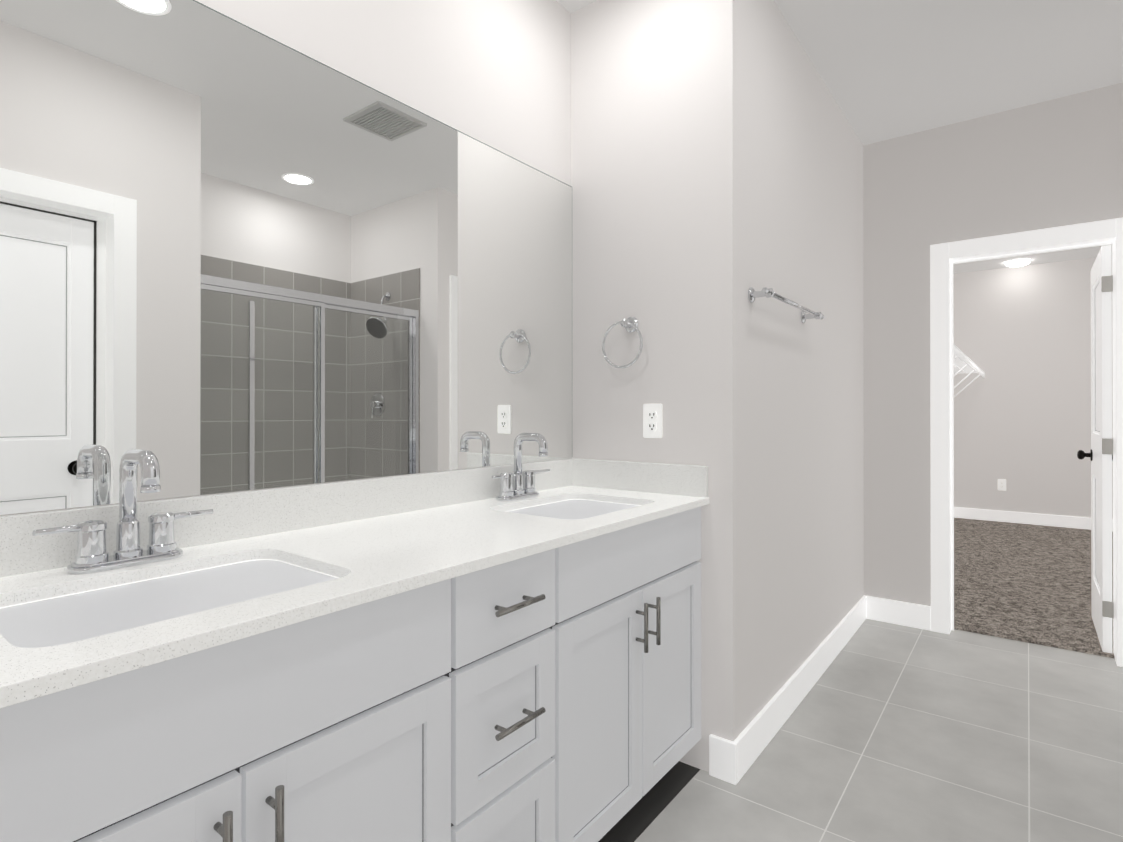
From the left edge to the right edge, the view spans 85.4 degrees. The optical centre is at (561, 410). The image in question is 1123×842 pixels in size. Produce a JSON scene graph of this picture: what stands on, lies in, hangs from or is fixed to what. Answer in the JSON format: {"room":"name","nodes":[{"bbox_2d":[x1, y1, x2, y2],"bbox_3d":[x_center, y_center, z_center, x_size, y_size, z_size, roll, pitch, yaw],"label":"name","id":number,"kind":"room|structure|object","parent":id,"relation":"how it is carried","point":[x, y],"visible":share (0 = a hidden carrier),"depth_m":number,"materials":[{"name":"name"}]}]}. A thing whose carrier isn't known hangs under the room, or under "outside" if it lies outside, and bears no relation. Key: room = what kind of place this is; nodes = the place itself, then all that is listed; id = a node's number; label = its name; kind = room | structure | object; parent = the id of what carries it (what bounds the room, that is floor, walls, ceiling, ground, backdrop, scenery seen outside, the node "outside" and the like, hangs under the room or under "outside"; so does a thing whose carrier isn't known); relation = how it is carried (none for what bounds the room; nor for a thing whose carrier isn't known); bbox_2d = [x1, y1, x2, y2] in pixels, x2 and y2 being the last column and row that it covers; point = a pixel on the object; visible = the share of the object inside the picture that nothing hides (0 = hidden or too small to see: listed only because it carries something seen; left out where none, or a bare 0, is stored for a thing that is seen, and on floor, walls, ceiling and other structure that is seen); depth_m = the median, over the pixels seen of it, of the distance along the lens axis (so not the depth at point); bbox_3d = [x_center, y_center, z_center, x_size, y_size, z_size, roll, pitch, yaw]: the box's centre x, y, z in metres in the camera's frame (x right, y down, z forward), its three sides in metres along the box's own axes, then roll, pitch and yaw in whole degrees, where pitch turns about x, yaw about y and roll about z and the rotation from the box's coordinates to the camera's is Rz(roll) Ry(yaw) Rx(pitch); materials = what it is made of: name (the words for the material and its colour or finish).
{"room":"bathroom","nodes":[
{"label":"bathroom","id":0,"kind":"room"},
{"bbox_2d":[0,0,571,515],"bbox_3d":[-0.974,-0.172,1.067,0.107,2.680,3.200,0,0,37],"label":"mirror","id":1,"kind":"object","parent":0,"point":[236,256],"depth_m":1.40,"materials":[{"name":"clear glass"}]},
{"bbox_2d":[571,0,863,771],"bbox_3d":[0.872,-0.166,2.960,0.737,2.680,2.051,0,0,37],"label":"wall","id":2,"kind":"structure","parent":0,"point":[716,160],"depth_m":2.16,"materials":[{"name":"grey paint"}]},
{"bbox_2d":[602,317,642,367],"bbox_3d":[0.222,-0.237,2.132,0.165,0.183,0.054,0,0,37],"label":"towel ring","id":3,"kind":"object","parent":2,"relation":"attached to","point":[629,324],"visible":1,"depth_m":2.13,"materials":[{"name":"silver metal"}]},
{"bbox_2d":[643,404,661,437],"bbox_3d":[0.312,0.036,2.090,0.072,0.117,0.008,0,0,37],"label":"outlet","id":4,"kind":"object","parent":2,"relation":"attached to","point":[652,420],"visible":1,"depth_m":2.09,"materials":[{"name":"white plastic"}]},
{"bbox_2d":[748,287,823,322],"bbox_3d":[0.847,-0.386,2.258,0.076,0.052,0.690,0,0,37],"label":"bar","id":5,"kind":"object","parent":2,"relation":"attached to","point":[753,294],"visible":1,"depth_m":2.11,"materials":[{"name":"silver metal"}]},
{"bbox_2d":[721,595,868,784],"bbox_3d":[1.129,1.109,2.675,0.025,0.127,1.946,0,0,37],"label":"baseboard","id":6,"kind":"structure","parent":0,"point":[731,762],"depth_m":2.28,"materials":[{"name":"white paint"}]},
{"bbox_2d":[556,0,1122,273],"bbox_3d":[2.010,-1.557,2.596,2.990,0.100,9.450,0,0,37],"label":"ceiling","id":7,"kind":"structure","parent":0,"point":[888,69],"depth_m":2.59,"materials":[{"name":"grey paint"}]},
{"bbox_2d":[1006,259,1029,266],"bbox_3d":[4.594,-1.474,6.127,0.200,0.044,0.200,0,0,37],"label":"recessed light","id":8,"kind":"object","parent":7,"relation":"in","point":[1018,263],"visible":1,"depth_m":6.08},
{"bbox_2d":[634,618,1122,841],"bbox_3d":[0.754,1.218,0.949,2.990,0.100,5.321,0,0,37],"label":"floor","id":9,"kind":"structure","parent":0,"point":[889,732],"depth_m":2.06,"materials":[{"name":"grey tile"}]},
{"bbox_2d":[0,501,708,841],"bbox_3d":[-0.298,0.735,1.401,0.566,0.868,1.837,0,0,37],"label":"bathroom vanity","id":10,"kind":"object","parent":9,"relation":"on","point":[506,653],"depth_m":1.05,"materials":[{"name":"grey paint"}]},
{"bbox_2d":[0,485,708,696],"bbox_3d":[-0.303,0.291,1.403,0.557,0.023,1.841,0,0,37],"label":"countertop","id":11,"kind":"structure","parent":10,"relation":"on","point":[357,556],"depth_m":1.11,"materials":[{"name":"white stone"}]},
{"bbox_2d":[24,449,215,576],"bbox_3d":[-0.752,0.173,1.079,0.149,0.209,0.275,0,0,37],"label":"faucet","id":12,"kind":"object","parent":11,"relation":"on","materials":[{"name":"silver metal"}]},
{"bbox_2d":[4,553,323,636],"bbox_3d":[-0.607,0.367,0.967,0.330,0.156,0.445,0,0,37],"label":"sink","id":13,"kind":"object","parent":11,"relation":"in","point":[63,611],"depth_m":0.99,"materials":[{"name":"white ceramic"}]},
{"bbox_2d":[484,433,551,500],"bbox_3d":[-0.105,0.175,1.925,0.149,0.209,0.275,0,0,37],"label":"faucet","id":14,"kind":"object","parent":11,"relation":"on","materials":[{"name":"silver metal"}]},
{"bbox_2d":[512,497,635,516],"bbox_3d":[0.041,0.370,1.812,0.330,0.156,0.445,0,0,37],"label":"sink","id":15,"kind":"object","parent":11,"relation":"in","point":[563,506],"depth_m":1.91,"materials":[{"name":"white ceramic"}]},
{"bbox_2d":[863,83,1122,605],"bbox_3d":[2.511,-0.167,2.921,1.913,2.680,0.120,0,0,37],"label":"wall","id":16,"kind":"structure","parent":0,"point":[1057,162],"depth_m":3.28,"materials":[{"name":"grey paint"}]},
{"bbox_2d":[869,596,930,630],"bbox_3d":[1.850,1.111,3.339,0.305,0.127,0.015,0,0,37],"label":"baseboard","id":17,"kind":"structure","parent":16,"relation":"attached to","point":[880,609],"depth_m":3.33,"materials":[{"name":"white paint"}]},
{"bbox_2d":[930,218,1122,666],"bbox_3d":[2.338,0.146,3.053,0.820,2.055,0.156,0,0,37],"label":"trim","id":18,"kind":"structure","parent":16,"relation":"attached to","point":[944,257],"depth_m":3.19,"materials":[{"name":"white paint"}]},
{"bbox_2d":[1077,245,1113,652],"bbox_3d":[2.812,0.187,3.174,0.163,1.955,0.649,0,0,37],"label":"closet door","id":19,"kind":"structure","parent":16,"relation":"in","point":[1100,454],"depth_m":2.94,"materials":[{"name":"white paint"}]},
{"bbox_2d":[953,255,1112,519],"bbox_3d":[5.003,-0.157,6.188,1.710,2.680,0.100,0,0,37],"label":"wall","id":20,"kind":"structure","parent":0,"point":[1022,408],"depth_m":6.26,"materials":[{"name":"grey paint"}]},
{"bbox_2d":[954,345,984,396],"bbox_3d":[3.253,-0.248,5.098,0.310,0.325,3.743,0,0,37],"label":"shelf","id":21,"kind":"object","parent":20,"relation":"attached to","point":[963,363],"visible":0.65,"depth_m":5.39,"materials":[{"name":"white"}]},
{"bbox_2d":[998,479,1005,490],"bbox_3d":[4.632,0.784,6.400,0.072,0.117,0.008,0,0,37],"label":"electrical outlet","id":22,"kind":"object","parent":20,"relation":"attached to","point":[1001,484],"visible":1,"depth_m":6.40,"materials":[{"name":"white plastic"}]},
{"bbox_2d":[954,507,1112,531],"bbox_3d":[4.956,1.114,6.148,1.680,0.115,0.015,0,0,37],"label":"baseboard","id":23,"kind":"structure","parent":20,"relation":"attached to","point":[1032,518],"depth_m":6.27,"materials":[{"name":"white paint"}]},
{"bbox_2d":[954,518,1114,658],"bbox_3d":[3.770,1.223,4.591,1.950,0.112,4.129,0,0,37],"label":"floor","id":24,"kind":"structure","parent":0,"point":[1029,583],"depth_m":4.09,"materials":[{"name":"brown carpet"}]}
]}

